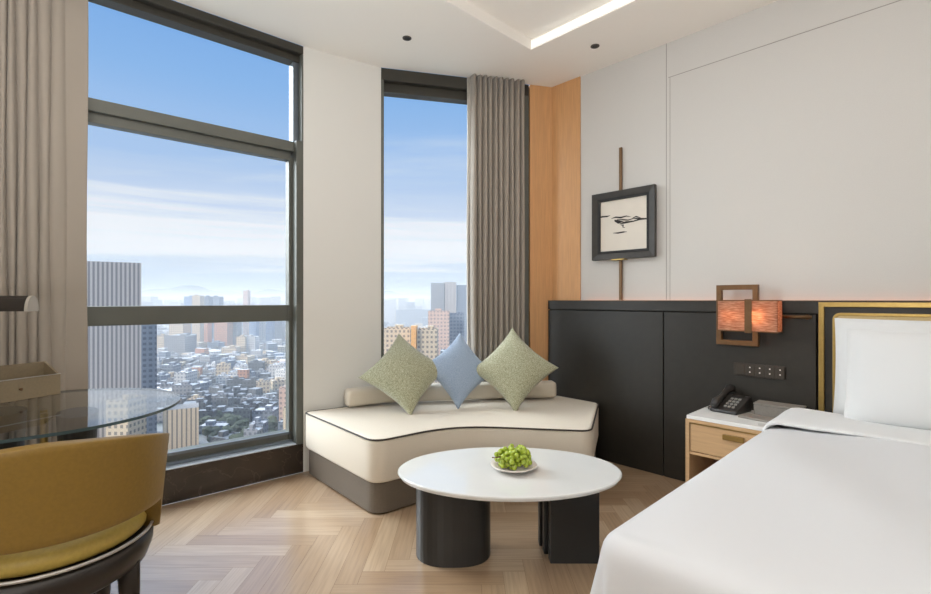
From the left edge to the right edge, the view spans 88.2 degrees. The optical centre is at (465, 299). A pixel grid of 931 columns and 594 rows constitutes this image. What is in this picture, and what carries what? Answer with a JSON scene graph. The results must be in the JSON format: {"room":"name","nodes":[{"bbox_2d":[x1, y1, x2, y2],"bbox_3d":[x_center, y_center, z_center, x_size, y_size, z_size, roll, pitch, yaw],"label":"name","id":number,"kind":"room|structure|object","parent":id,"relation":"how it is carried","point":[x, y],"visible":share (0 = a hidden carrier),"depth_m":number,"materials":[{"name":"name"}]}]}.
{"room":"hotel room","nodes":[
{"label":"hotel room","id":0,"kind":"room"},
{"bbox_2d":[303,46,380,471],"bbox_3d":[-0.913,-0.285,3.544,0.575,2.970,0.100,0,0,-32],"label":"wall column","id":1,"kind":"structure","parent":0,"point":[342,96],"depth_m":3.48,"materials":[{"name":"white paint"}]},
{"bbox_2d":[381,68,528,357],"bbox_3d":[-0.082,-0.385,3.882,1.201,2.770,0.170,0,0,-14],"label":"window","id":2,"kind":"structure","parent":1,"relation":"attached to","point":[395,83],"depth_m":3.77,"materials":[{"name":"grey"}]},
{"bbox_2d":[110,461,684,593],"bbox_3d":[0.320,1.260,0.614,7.442,0.120,6.765,0,0,0],"label":"floor","id":3,"kind":"structure","parent":0,"point":[295,533],"depth_m":2.31,"materials":[{"name":"brown wood"}]},
{"bbox_2d":[0,433,168,593],"bbox_3d":[-1.315,0.797,1.537,0.588,0.806,0.610,0,0,40],"label":"barrel chair","id":4,"kind":"object","parent":3,"relation":"on","point":[80,516],"visible":1,"depth_m":1.38,"materials":[{"name":"yellow leather"}]},
{"bbox_2d":[0,511,146,578],"bbox_3d":[-1.330,0.739,1.560,0.496,0.075,0.496,0,0,40],"label":"seat cushion","id":5,"kind":"object","parent":4,"relation":"on","point":[100,547],"depth_m":1.41,"materials":[{"name":"yellow leather"}]},
{"bbox_2d":[0,388,180,593],"bbox_3d":[-2.099,0.825,1.665,1.926,0.750,0.976,0,0,-41],"label":"glass desk","id":6,"kind":"object","parent":3,"relation":"on","point":[77,411],"visible":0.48,"depth_m":1.99,"materials":[{"name":"grey"}]},
{"bbox_2d":[0,296,38,310],"bbox_3d":[-2.046,0.216,1.862,0.672,0.467,0.150,0,0,-7],"label":"desk lamp","id":7,"kind":"object","parent":6,"relation":"on","point":[7,303],"visible":1,"depth_m":1.87,"materials":[{"name":"brown metal"}]},
{"bbox_2d":[0,361,60,403],"bbox_3d":[-2.046,0.373,2.157,0.125,0.152,0.340,0,0,19],"label":"desk organizer","id":8,"kind":"object","parent":6,"relation":"on","point":[23,381],"visible":1,"depth_m":2.21,"materials":[{"name":"wood"}]},
{"bbox_2d":[162,443,302,504],"bbox_3d":[-2.322,1.100,2.434,3.000,0.200,0.170,0,0,-41],"label":"trim","id":9,"kind":"structure","parent":3,"relation":"on","point":[188,482],"depth_m":3.04,"materials":[{"name":"brown stone"}]},
{"bbox_2d":[305,380,598,512],"bbox_3d":[-0.055,0.916,3.283,2.096,0.567,1.266,0,0,0],"label":"sofa","id":10,"kind":"object","parent":3,"relation":"on","point":[358,450],"visible":0.8,"depth_m":2.94,"materials":[{"name":"beige fabric"}]},
{"bbox_2d":[358,334,436,414],"bbox_3d":[-0.430,0.516,3.385,0.643,0.649,0.453,0,0,11],"label":"throw cushion","id":11,"kind":"object","parent":10,"relation":"on","point":[403,373],"visible":0.94,"depth_m":3.29,"materials":[{"name":"green fabric"}]},
{"bbox_2d":[306,396,597,482],"bbox_3d":[-0.002,0.895,3.222,2.098,0.250,1.055,0,0,-13],"label":"seat cushion","id":12,"kind":"object","parent":10,"relation":"on","point":[369,443],"depth_m":2.93,"materials":[{"name":"beige fabric"}]},
{"bbox_2d":[433,333,483,408],"bbox_3d":[-0.048,0.510,3.500,0.575,0.582,0.306,0,0,-36],"label":"throw cushion","id":13,"kind":"object","parent":10,"relation":"on","point":[456,366],"visible":0.76,"depth_m":3.43,"materials":[{"name":"blue fabric"}]},
{"bbox_2d":[477,328,558,410],"bbox_3d":[0.350,0.500,3.475,0.659,0.665,0.410,0,0,29],"label":"throw cushion","id":14,"kind":"object","parent":10,"relation":"on","point":[513,369],"visible":0.97,"depth_m":3.40,"materials":[{"name":"green fabric"}]},
{"bbox_2d":[398,447,621,567],"bbox_3d":[0.204,0.995,2.252,1.040,0.410,0.660,0,0,0],"label":"coffee table","id":15,"kind":"object","parent":3,"relation":"on","point":[455,489],"visible":0.98,"depth_m":2.17,"materials":[{"name":"white stone"}]},
{"bbox_2d":[490,459,536,472],"bbox_3d":[0.224,0.774,2.235,0.216,0.029,0.216,0,0,0],"label":"dish","id":16,"kind":"object","parent":15,"relation":"on","point":[494,464],"visible":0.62,"depth_m":2.21,"materials":[{"name":"beige"}]},
{"bbox_2d":[492,444,531,469],"bbox_3d":[0.215,0.726,2.234,0.190,0.102,0.142,0,0,0],"label":"grapes","id":17,"kind":"object","parent":16,"relation":"on","point":[511,457],"visible":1,"depth_m":2.19,"materials":[{"name":"green food"}]},
{"bbox_2d":[685,405,765,482],"bbox_3d":[1.559,0.929,2.737,0.424,0.541,0.441,0,0,-44],"label":"nightstand","id":18,"kind":"object","parent":3,"relation":"on","point":[710,436],"visible":0.32,"depth_m":2.68,"materials":[{"name":"brown wood"}]},
{"bbox_2d":[708,384,750,414],"bbox_3d":[1.564,0.587,2.867,0.232,0.143,0.199,0,0,-35],"label":"telephone","id":19,"kind":"object","parent":18,"relation":"on","point":[733,404],"visible":1,"depth_m":2.83,"materials":[{"name":"grey plastic"}]},
{"bbox_2d":[738,413,773,422],"bbox_3d":[1.616,0.652,2.660,0.100,0.012,0.160,0,0,-37],"label":"notepad","id":20,"kind":"object","parent":18,"relation":"on","point":[766,419],"visible":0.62,"depth_m":2.64,"materials":[{"name":"grey paper"}]},
{"bbox_2d":[753,400,806,417],"bbox_3d":[1.768,0.623,2.703,0.114,0.072,0.234,0,0,-44],"label":"tissue box","id":21,"kind":"object","parent":18,"relation":"on","point":[761,407],"visible":0.59,"depth_m":2.69,"materials":[{"name":"grey leather"}]},
{"bbox_3d":[1.795,0.912,1.280,2.020,0.575,1.865,0,0,-44],"label":"bed","id":22,"kind":"object","parent":3,"relation":"on","visible":0},
{"bbox_2d":[590,425,930,593],"bbox_3d":[1.617,0.865,1.111,1.813,0.607,2.173,0,0,-44],"label":"duvet","id":23,"kind":"object","parent":22,"relation":"on","point":[789,510],"visible":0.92,"depth_m":1.24,"materials":[{"name":"white fabric"}]},
{"bbox_2d":[762,408,930,445],"bbox_3d":[2.232,0.734,1.701,0.426,0.356,2.011,0,0,-44],"label":"sheet","id":24,"kind":"object","parent":23,"relation":"on","point":[803,418],"visible":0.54,"depth_m":2.14,"materials":[{"name":"white fabric"}]},
{"bbox_2d":[844,328,930,429],"bbox_3d":[2.103,0.362,2.040,0.290,0.491,0.780,0,0,-44],"label":"pillow","id":25,"kind":"object","parent":24,"relation":"on","point":[888,376],"visible":0.86,"depth_m":2.16,"materials":[{"name":"white fabric"}]},
{"bbox_2d":[833,318,930,414],"bbox_3d":[2.176,0.342,2.187,0.210,0.514,0.800,0,0,-44],"label":"pillow","id":26,"kind":"object","parent":22,"relation":"on","point":[841,324],"visible":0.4,"depth_m":2.43,"materials":[{"name":"white fabric"}]},
{"bbox_2d":[174,0,777,86],"bbox_3d":[0.320,-1.895,0.614,7.442,0.250,6.765,0,0,0],"label":"ceiling","id":27,"kind":"structure","parent":0,"point":[461,38],"depth_m":3.15,"materials":[{"name":"white paint"}]},
{"bbox_2d":[0,0,87,444],"bbox_3d":[-2.308,-0.288,2.296,0.797,2.956,0.046,0,0,-41],"label":"curtain","id":28,"kind":"object","parent":27,"relation":"hanging from","point":[44,43],"visible":0.67,"depth_m":2.44,"materials":[{"name":"beige fabric"}]},
{"bbox_2d":[466,77,470,348],"bbox_3d":[0.049,-0.288,3.817,0.086,2.956,0.026,0,0,-14],"label":"sheer curtain","id":29,"kind":"object","parent":27,"relation":"hanging from","point":[468,78],"visible":0.34,"depth_m":3.81,"materials":[{"name":"beige fabric"}]},
{"bbox_2d":[470,73,524,381],"bbox_3d":[0.263,-0.288,3.823,0.458,2.956,0.068,0,0,-14],"label":"curtain","id":30,"kind":"object","parent":27,"relation":"hanging from","point":[497,180],"visible":0.73,"depth_m":3.81,"materials":[{"name":"beige fabric"}]},
{"bbox_2d":[531,0,633,48],"bbox_3d":[1.648,-1.800,2.163,0.010,0.051,3.400,0,0,-44],"label":"ceiling light strip","id":31,"kind":"object","parent":27,"relation":"attached to","point":[615,4],"visible":1,"depth_m":3.10,"materials":[{"name":"white"}]},
{"bbox_2d":[581,0,930,299],"bbox_3d":[2.426,-0.285,2.324,0.120,2.970,4.769,0,0,-44],"label":"wall","id":32,"kind":"structure","parent":0,"point":[799,166],"depth_m":2.84,"materials":[{"name":"paint"}]},
{"bbox_2d":[529,85,551,380],"bbox_3d":[0.615,-0.284,4.019,0.202,2.969,0.104,0,0,-14],"label":"wall panel","id":33,"kind":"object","parent":32,"relation":"attached to","point":[540,97],"depth_m":3.96,"materials":[{"name":"brown wood"}]},
{"bbox_2d":[552,77,580,299],"bbox_3d":[0.817,-0.284,3.895,0.010,2.969,0.266,0,0,-44],"label":"wall panel","id":34,"kind":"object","parent":32,"relation":"attached to","point":[566,96],"depth_m":3.89,"materials":[{"name":"brown wood"}]},
{"bbox_2d":[592,147,656,299],"bbox_3d":[1.149,-0.562,3.507,0.060,1.125,0.494,0,0,-44],"label":"framed picture","id":35,"kind":"object","parent":32,"relation":"attached to","point":[624,221],"visible":0.99,"depth_m":3.50,"materials":[{"name":"black"}]},
{"bbox_2d":[601,195,646,251],"bbox_3d":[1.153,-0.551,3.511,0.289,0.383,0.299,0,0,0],"label":"artwork","id":36,"kind":"object","parent":35,"relation":"attached to","point":[623,217],"depth_m":3.50,"materials":[{"name":"white"}]},
{"bbox_2d":[666,43,666,299],"bbox_3d":[1.386,-0.885,3.313,0.001,1.770,0.004,0,0,-44],"label":"trim","id":37,"kind":"structure","parent":32,"relation":"attached to","point":[666,43],"depth_m":3.31,"materials":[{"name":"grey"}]},
{"bbox_2d":[548,300,930,481],"bbox_3d":[2.357,0.601,2.260,0.058,1.198,4.774,0,0,-44],"label":"panelling","id":38,"kind":"object","parent":32,"relation":"attached to","point":[647,365],"visible":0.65,"depth_m":3.29,"materials":[{"name":"black"}]},
{"bbox_2d":[716,284,782,346],"bbox_3d":[1.658,0.091,2.837,0.153,0.367,0.355,0,0,-44],"label":"wall sconce","id":39,"kind":"object","parent":38,"relation":"attached to","point":[755,316],"visible":1,"depth_m":2.80,"materials":[{"name":"fabric"}]},
{"bbox_2d":[734,362,784,379],"bbox_3d":[1.743,0.421,2.850,0.011,0.077,0.261,0,0,-44],"label":"switch plate","id":40,"kind":"object","parent":38,"relation":"attached to","point":[742,369],"visible":1,"depth_m":2.84,"materials":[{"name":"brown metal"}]},
{"bbox_2d":[782,315,811,319],"bbox_3d":[1.863,0.095,2.714,0.027,0.027,0.157,0,0,-44],"label":"light","id":41,"kind":"object","parent":38,"relation":"attached to","point":[806,317],"visible":0.83,"depth_m":2.69,"materials":[{"name":"brown metal"}]},
{"bbox_2d":[818,302,930,412],"bbox_3d":[2.625,0.606,1.908,0.046,1.188,1.995,0,0,-44],"label":"headboard","id":42,"kind":"object","parent":38,"relation":"attached to","point":[827,311],"visible":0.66,"depth_m":2.57,"materials":[{"name":"gold metal"}]},
{"bbox_2d":[668,0,900,77],"bbox_3d":[2.718,-1.530,1.935,0.001,0.004,3.805,0,0,-44],"label":"trim","id":43,"kind":"structure","parent":32,"relation":"attached to","point":[898,0],"depth_m":2.79,"materials":[{"name":"grey"}]},
{"label":"outside","id":44,"kind":"structure","parent":0,"visible":0},
{"bbox_2d":[157,323,393,505],"bbox_3d":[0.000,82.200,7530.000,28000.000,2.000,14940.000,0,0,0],"label":"ground","id":45,"kind":"structure","parent":44,"point":[202,439],"depth_m":298.69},
{"bbox_2d":[87,261,140,437],"bbox_3d":[-189.741,30.704,259.122,24.356,100.992,22.000,0,0,-34],"label":"office tower","id":46,"kind":"structure","parent":45,"relation":"on","point":[114,352],"depth_m":250.12,"materials":[{"name":"concrete"}]},
{"bbox_2d":[106,403,146,436],"bbox_3d":[-174.250,64.700,247.000,11.000,33.000,14.000,0,0,0],"label":"tower","id":47,"kind":"structure","parent":45,"relation":"on","point":[120,412],"depth_m":240.01,"materials":[{"name":"concrete"}]},
{"bbox_2d":[141,324,156,433],"bbox_3d":[-191.166,45.350,290.047,7.931,71.700,12.000,0,0,-33],"label":"tower","id":48,"kind":"structure","parent":45,"relation":"on","point":[148,332],"depth_m":285.16,"materials":[{"name":"glass"}]},
{"bbox_2d":[157,334,164,347],"bbox_3d":[-445.521,65.450,706.000,11.667,31.500,12.000,0,0,0],"label":"tower","id":49,"kind":"structure","parent":45,"relation":"on","point":[160,338],"depth_m":699.93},
{"bbox_2d":[157,372,169,381],"bbox_3d":[-287.127,74.300,449.728,15.225,13.800,10.434,0,0,19],"label":"building","id":50,"kind":"structure","parent":45,"relation":"on","point":[161,375],"depth_m":446.75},
{"bbox_2d":[157,380,173,387],"bbox_3d":[-253.168,74.300,403.030,12.435,13.800,13.378,0,0,-22],"label":"building","id":51,"kind":"structure","parent":45,"relation":"on","point":[164,383],"depth_m":399.00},
{"bbox_2d":[157,362,180,372],"bbox_3d":[-302.454,72.300,490.157,15.631,17.800,14.569,0,0,-2],"label":"building","id":52,"kind":"structure","parent":45,"relation":"on","point":[171,366],"depth_m":484.12,"materials":[{"name":"concrete"}]},
{"bbox_2d":[167,396,186,404],"bbox_3d":[-212.080,75.300,352.964,11.237,11.800,6.889,0,0,0],"label":"building","id":53,"kind":"structure","parent":45,"relation":"on","point":[183,398],"depth_m":349.55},
{"bbox_2d":[169,323,190,334],"bbox_3d":[-458.375,58.200,771.083,22.167,46.000,22.167,0,0,0],"label":"tower","id":54,"kind":"structure","parent":45,"relation":"on","point":[174,329],"depth_m":759.96,"materials":[{"name":"concrete"}]},
{"bbox_2d":[164,333,196,355],"bbox_3d":[-418.313,65.075,705.094,30.187,32.250,30.188,0,0,0],"label":"tower","id":55,"kind":"structure","parent":45,"relation":"on","point":[180,343],"depth_m":689.92,"materials":[{"name":"concrete"}]},
{"bbox_2d":[163,403,198,449],"bbox_3d":[-156.317,69.894,264.120,16.646,22.613,14.000,0,0,-29],"label":"building","id":56,"kind":"structure","parent":45,"relation":"on","point":[181,421],"depth_m":258.56,"materials":[{"name":"concrete"}]},
{"bbox_2d":[171,380,199,395],"bbox_3d":[-232.913,74.300,399.286,16.997,13.800,13.164,0,0,-4],"label":"building","id":57,"kind":"structure","parent":45,"relation":"on","point":[182,387],"depth_m":393.01,"materials":[{"name":"concrete"}]},
{"bbox_2d":[174,368,196,384],"bbox_3d":[-249.812,71.138,429.000,10.500,20.125,18.000,0,0,0],"label":"building","id":58,"kind":"structure","parent":45,"relation":"on","point":[190,374],"depth_m":422.26,"materials":[{"name":"concrete"}]},
{"bbox_2d":[184,296,191,333],"bbox_3d":[-520.312,36.387,907.500,15.000,89.625,15.000,0,0,0],"label":"tower","id":59,"kind":"structure","parent":45,"relation":"on","point":[187,300],"depth_m":900.05,"materials":[{"name":"blue glass"}]},
{"bbox_2d":[183,397,207,409],"bbox_3d":[-190.238,75.300,337.509,14.266,11.800,15.047,0,0,-22],"label":"building","id":60,"kind":"structure","parent":45,"relation":"on","point":[203,403],"depth_m":338.13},
{"bbox_2d":[192,294,203,341],"bbox_3d":[-460.396,35.783,826.833,13.667,90.833,13.667,0,0,0],"label":"tower","id":61,"kind":"structure","parent":45,"relation":"on","point":[197,300],"depth_m":819.90,"materials":[{"name":"concrete"}]},
{"bbox_2d":[187,391,211,405],"bbox_3d":[-204.242,75.800,369.004,13.458,10.800,11.080,0,0,-6],"label":"building","id":62,"kind":"structure","parent":45,"relation":"on","point":[201,393],"depth_m":368.75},
{"bbox_2d":[199,405,216,418],"bbox_3d":[-169.137,75.300,313.692,10.019,11.800,9.962,0,0,-11],"label":"building","id":63,"kind":"structure","parent":45,"relation":"on","point":[211,411],"depth_m":310.71,"materials":[{"name":"concrete"}]},
{"bbox_2d":[204,323,211,341],"bbox_3d":[-421.688,53.825,786.000,6.500,54.750,12.000,0,0,0],"label":"tower","id":64,"kind":"structure","parent":45,"relation":"on","point":[207,326],"depth_m":780.83,"materials":[{"name":"concrete"}]},
{"bbox_2d":[204,295,212,338],"bbox_3d":[-466.729,36.512,867.167,14.333,89.375,14.333,0,0,0],"label":"tower","id":65,"kind":"structure","parent":45,"relation":"on","point":[208,300],"depth_m":861.77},
{"bbox_2d":[199,354,219,363],"bbox_3d":[-300.722,72.300,564.545,17.480,17.800,13.388,0,0,23],"label":"building","id":66,"kind":"structure","parent":45,"relation":"on","point":[210,358],"depth_m":559.81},
{"bbox_2d":[199,420,228,433],"bbox_3d":[-155.344,77.800,296.510,15.353,6.800,10.880,0,0,-5],"label":"building","id":67,"kind":"structure","parent":45,"relation":"on","point":[211,423],"depth_m":294.89,"materials":[{"name":"concrete"}]},
{"bbox_2d":[207,340,224,347],"bbox_3d":[-389.192,72.300,748.875,19.161,17.800,14.926,0,0,11],"label":"building","id":68,"kind":"structure","parent":45,"relation":"on","point":[217,342],"depth_m":742.71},
{"bbox_2d":[213,296,223,338],"bbox_3d":[-470.625,36.387,908.438,16.875,89.625,16.875,0,0,0],"label":"tower","id":69,"kind":"structure","parent":45,"relation":"on","point":[217,300],"depth_m":900.05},
{"bbox_2d":[208,384,231,392],"bbox_3d":[-195.708,74.300,382.996,15.410,13.800,9.249,0,0,25],"label":"building","id":70,"kind":"structure","parent":45,"relation":"on","point":[222,387],"depth_m":380.73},
{"bbox_2d":[211,391,233,406],"bbox_3d":[-184.947,75.300,365.243,14.566,11.800,9.261,0,0,-22],"label":"building","id":71,"kind":"structure","parent":45,"relation":"on","point":[219,393],"depth_m":362.86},
{"bbox_2d":[214,322,232,345],"bbox_3d":[-393.021,47.221,780.427,20.854,67.958,20.854,0,0,0],"label":"tower","id":72,"kind":"structure","parent":45,"relation":"on","point":[223,332],"depth_m":770.04,"materials":[{"name":"concrete"}]},
{"bbox_2d":[216,362,230,375],"bbox_3d":[-247.698,72.300,491.290,12.820,17.800,11.860,0,0,-21],"label":"building","id":73,"kind":"structure","parent":45,"relation":"on","point":[222,367],"depth_m":486.25,"materials":[{"name":"concrete"}]},
{"bbox_2d":[216,373,230,383],"bbox_3d":[-230.523,75.300,456.888,11.226,11.800,8.878,0,0,-14],"label":"building","id":74,"kind":"structure","parent":45,"relation":"on","point":[221,377],"depth_m":452.96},
{"bbox_2d":[209,430,238,442],"bbox_3d":[-136.200,77.800,272.242,11.584,6.800,11.781,0,0,19],"label":"building","id":75,"kind":"structure","parent":45,"relation":"on","point":[223,434],"depth_m":270.90,"materials":[{"name":"concrete"}]},
{"bbox_2d":[216,394,232,406],"bbox_3d":[-177.957,75.300,354.508,9.255,11.800,7.425,0,0,4],"label":"building","id":76,"kind":"structure","parent":45,"relation":"on","point":[225,399],"depth_m":351.00,"materials":[{"name":"concrete"}]},
{"bbox_2d":[215,358,234,368],"bbox_3d":[-263.211,72.300,525.558,13.583,17.800,14.611,0,0,4],"label":"building","id":77,"kind":"structure","parent":45,"relation":"on","point":[226,360],"depth_m":523.46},
{"bbox_2d":[217,405,236,417],"bbox_3d":[-170.704,77.800,335.853,16.680,6.800,17.277,0,0,-14],"label":"building","id":78,"kind":"structure","parent":45,"relation":"on","point":[225,409],"depth_m":335.34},
{"bbox_2d":[222,345,239,353],"bbox_3d":[-328.754,72.300,673.096,19.030,17.800,20.610,0,0,-11],"label":"building","id":79,"kind":"structure","parent":45,"relation":"on","point":[228,349],"depth_m":663.65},
{"bbox_2d":[226,376,244,387],"bbox_3d":[-209.289,75.300,436.882,15.068,11.800,10.021,0,0,-31],"label":"building","id":80,"kind":"structure","parent":45,"relation":"on","point":[236,380],"depth_m":432.69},
{"bbox_2d":[233,322,241,345],"bbox_3d":[-384.302,50.721,798.229,16.458,60.958,16.458,0,0,0],"label":"tower","id":81,"kind":"structure","parent":45,"relation":"on","point":[237,326],"depth_m":790.04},
{"bbox_2d":[232,386,247,396],"bbox_3d":[-191.641,76.800,400.190,17.073,8.800,15.680,0,0,-30],"label":"building","id":82,"kind":"structure","parent":45,"relation":"on","point":[236,389],"depth_m":397.55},
{"bbox_2d":[236,335,246,351],"bbox_3d":[-323.438,65.794,696.469,12.937,30.812,12.938,0,0,0],"label":"tower","id":83,"kind":"structure","parent":45,"relation":"on","point":[241,341],"depth_m":689.92,"materials":[{"name":"concrete"}]},
{"bbox_2d":[233,404,255,421],"bbox_3d":[-147.264,75.300,319.920,11.397,11.800,7.034,0,0,6],"label":"building","id":84,"kind":"structure","parent":45,"relation":"on","point":[245,411],"depth_m":316.72,"materials":[{"name":"concrete"}]},
{"bbox_2d":[235,354,254,364],"bbox_3d":[-275.553,74.300,599.726,17.171,13.800,14.816,0,0,11],"label":"building","id":85,"kind":"structure","parent":45,"relation":"on","point":[248,358],"depth_m":593.45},
{"bbox_2d":[234,393,257,403],"bbox_3d":[-175.814,77.800,381.034,14.414,6.800,15.688,0,0,13],"label":"building","id":86,"kind":"structure","parent":45,"relation":"on","point":[237,400],"depth_m":378.97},
{"bbox_2d":[243,290,250,334],"bbox_3d":[-458.333,29.825,1006.000,10.417,102.750,12.000,0,0,0],"label":"tower","id":87,"kind":"structure","parent":45,"relation":"on","point":[246,294],"depth_m":999.92,"materials":[{"name":"concrete"}]},
{"bbox_2d":[239,398,261,407],"bbox_3d":[-151.132,75.300,337.105,11.552,11.800,11.262,0,0,-5],"label":"building","id":88,"kind":"structure","parent":45,"relation":"on","point":[251,401],"depth_m":335.42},
{"bbox_2d":[241,377,260,388],"bbox_3d":[-193.319,75.300,432.983,13.440,11.800,10.403,0,0,-7],"label":"building","id":89,"kind":"structure","parent":45,"relation":"on","point":[250,382],"depth_m":428.07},
{"bbox_2d":[245,335,258,354],"bbox_3d":[-312.026,65.986,702.240,14.479,30.427,14.479,0,0,0],"label":"tower","id":90,"kind":"structure","parent":45,"relation":"on","point":[252,341],"depth_m":695.00,"materials":[{"name":"concrete"}]},
{"bbox_2d":[244,423,262,435],"bbox_3d":[-118.725,75.300,268.852,7.739,11.800,7.000,0,0,3],"label":"building","id":91,"kind":"structure","parent":45,"relation":"on","point":[253,429],"depth_m":265.54,"materials":[{"name":"concrete"}]},
{"bbox_2d":[249,322,258,335],"bbox_3d":[-372.750,46.200,846.125,12.250,70.000,12.250,0,0,0],"label":"tower","id":92,"kind":"structure","parent":45,"relation":"on","point":[253,326],"depth_m":839.96,"materials":[{"name":"blue glass"}]},
{"bbox_2d":[248,359,264,370],"bbox_3d":[-221.890,72.300,509.734,14.484,17.800,12.162,0,0,-14],"label":"building","id":93,"kind":"structure","parent":45,"relation":"on","point":[255,365],"depth_m":504.27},
{"bbox_2d":[249,417,267,432],"bbox_3d":[-122.181,75.300,283.791,7.944,11.800,8.245,0,0,0],"label":"building","id":94,"kind":"structure","parent":45,"relation":"on","point":[259,422],"depth_m":282.52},
{"bbox_2d":[259,321,265,341],"bbox_3d":[-368.188,49.950,866.000,10.750,62.500,12.000,0,0,0],"label":"tower","id":95,"kind":"structure","parent":45,"relation":"on","point":[262,325],"depth_m":860.09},
{"bbox_2d":[256,379,269,392],"bbox_3d":[-178.392,75.300,422.675,11.213,11.800,7.993,0,0,-23],"label":"building","id":96,"kind":"structure","parent":45,"relation":"on","point":[265,384],"depth_m":420.00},
{"bbox_2d":[252,404,278,421],"bbox_3d":[-133.552,75.800,320.970,12.975,10.800,12.821,0,0,-3],"label":"building","id":97,"kind":"structure","parent":45,"relation":"on","point":[268,410],"depth_m":314.87,"materials":[{"name":"concrete"}]},
{"bbox_2d":[256,393,277,400],"bbox_3d":[-157.967,77.800,380.841,14.501,6.800,9.621,0,0,-37],"label":"building","id":98,"kind":"structure","parent":45,"relation":"on","point":[268,395],"depth_m":380.36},
{"bbox_2d":[260,358,276,370],"bbox_3d":[-216.547,72.300,523.472,16.985,17.800,12.011,0,0,1],"label":"building","id":99,"kind":"structure","parent":45,"relation":"on","point":[267,361],"depth_m":521.67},
{"bbox_2d":[259,398,278,405],"bbox_3d":[-138.321,75.300,337.530,9.940,11.800,9.213,0,0,3],"label":"building","id":100,"kind":"structure","parent":45,"relation":"on","point":[266,401],"depth_m":336.41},
{"bbox_2d":[266,321,274,340],"bbox_3d":[-361.167,46.533,886.417,12.833,69.333,12.833,0,0,0],"label":"tower","id":101,"kind":"structure","parent":45,"relation":"on","point":[270,325],"depth_m":880.06,"materials":[{"name":"blue glass"}]},
{"bbox_2d":[269,361,285,377],"bbox_3d":[-191.756,72.300,492.998,15.916,17.800,11.451,0,0,2],"label":"building","id":102,"kind":"structure","parent":45,"relation":"on","point":[280,365],"depth_m":487.44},
{"bbox_2d":[270,377,285,389],"bbox_3d":[-170.598,75.800,439.145,12.545,10.800,12.363,0,0,-33],"label":"building","id":103,"kind":"structure","parent":45,"relation":"on","point":[275,382],"depth_m":434.17,"materials":[{"name":"concrete"}]},
{"bbox_2d":[275,321,284,341],"bbox_3d":[-351.562,54.200,907.500,15.000,54.000,15.000,0,0,0],"label":"tower","id":104,"kind":"structure","parent":45,"relation":"on","point":[279,325],"depth_m":900.05,"materials":[{"name":"concrete"}]},
{"bbox_2d":[275,367,285,378],"bbox_3d":[-170.382,72.300,455.109,16.110,17.800,10.796,0,0,25],"label":"building","id":105,"kind":"structure","parent":45,"relation":"on","point":[281,373],"depth_m":451.25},
{"bbox_2d":[279,385,285,420],"bbox_3d":[-110.000,66.700,308.000,13.125,29.000,16.000,0,0,0],"label":"tower","id":106,"kind":"structure","parent":45,"relation":"on","point":[282,389],"depth_m":300.01,"materials":[{"name":"concrete"}]},
{"bbox_2d":[141,285,430,303],"bbox_3d":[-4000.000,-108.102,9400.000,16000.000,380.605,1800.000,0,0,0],"label":"hills","id":107,"kind":"structure","parent":45,"relation":"on","point":[174,293],"depth_m":8883.94,"materials":[{"name":"blue"}]},
{"bbox_2d":[141,296,430,395],"bbox_3d":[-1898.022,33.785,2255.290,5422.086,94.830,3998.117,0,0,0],"label":"buildings","id":108,"kind":"structure","parent":45,"relation":"on","point":[275,347],"depth_m":1271.44,"materials":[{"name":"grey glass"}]},
{"bbox_2d":[384,324,410,354],"bbox_3d":[-49.234,49.622,352.000,18.688,63.156,14.000,0,0,0],"label":"tower","id":109,"kind":"structure","parent":45,"relation":"on","point":[390,333],"depth_m":344.97,"materials":[{"name":"concrete"}]},
{"bbox_2d":[396,309,430,324],"bbox_3d":[-160.938,54.825,1510.000,112.500,52.750,20.000,0,0,0],"label":"tower","id":110,"kind":"structure","parent":45,"relation":"on","point":[412,316],"depth_m":1499.96,"materials":[{"name":"concrete"}]},
{"bbox_2d":[411,325,417,348],"bbox_3d":[-35.750,49.538,336.000,3.438,63.325,12.000,0,0,0],"label":"tower","id":111,"kind":"structure","parent":45,"relation":"on","point":[414,328],"depth_m":329.98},
{"bbox_2d":[417,325,437,382],"bbox_3d":[-26.870,49.669,342.000,13.958,63.062,14.000,0,0,0],"label":"tower","id":112,"kind":"structure","parent":45,"relation":"on","point":[427,338],"depth_m":335.01,"materials":[{"name":"concrete"}]},
{"bbox_2d":[431,283,443,310],"bbox_3d":[-37.333,29.267,648.000,17.333,103.867,16.000,0,0,0],"label":"tower","id":113,"kind":"structure","parent":45,"relation":"on","point":[437,289],"depth_m":639.95,"materials":[{"name":"concrete"}]},
{"bbox_2d":[428,309,449,382],"bbox_3d":[-23.625,44.450,428.000,18.375,73.500,16.000,0,0,0],"label":"tower","id":114,"kind":"structure","parent":45,"relation":"on","point":[440,319],"depth_m":420.00,"materials":[{"name":"concrete"}]},
{"bbox_2d":[444,282,455,312],"bbox_3d":[-20.397,28.562,650.000,15.381,105.275,16.000,0,0,0],"label":"tower","id":115,"kind":"structure","parent":45,"relation":"on","point":[449,287],"depth_m":641.98,"materials":[{"name":"concrete"}]},
{"bbox_2d":[450,311,463,344],"bbox_3d":[-8.250,45.617,447.000,13.750,71.167,14.000,0,0,0],"label":"tower","id":116,"kind":"structure","parent":45,"relation":"on","point":[456,319],"depth_m":440.04,"materials":[{"name":"glass"}]},
{"bbox_2d":[456,285,466,342],"bbox_3d":[-3.028,30.506,654.000,18.169,101.388,16.000,0,0,0],"label":"tower","id":117,"kind":"structure","parent":45,"relation":"on","point":[461,290],"depth_m":646.07,"materials":[{"name":"glass"}]},
{"bbox_3d":[-3.070,-0.285,1.754,0.980,2.970,0.120,0,0,-41],"label":"wall","id":118,"kind":"structure","parent":0,"visible":0},
{"bbox_2d":[87,0,302,469],"bbox_3d":[-1.974,-0.385,2.734,2.080,2.770,0.170,0,0,-41],"label":"window","id":119,"kind":"structure","parent":118,"relation":"in","point":[168,13],"depth_m":3.09,"materials":[{"name":"grey"}]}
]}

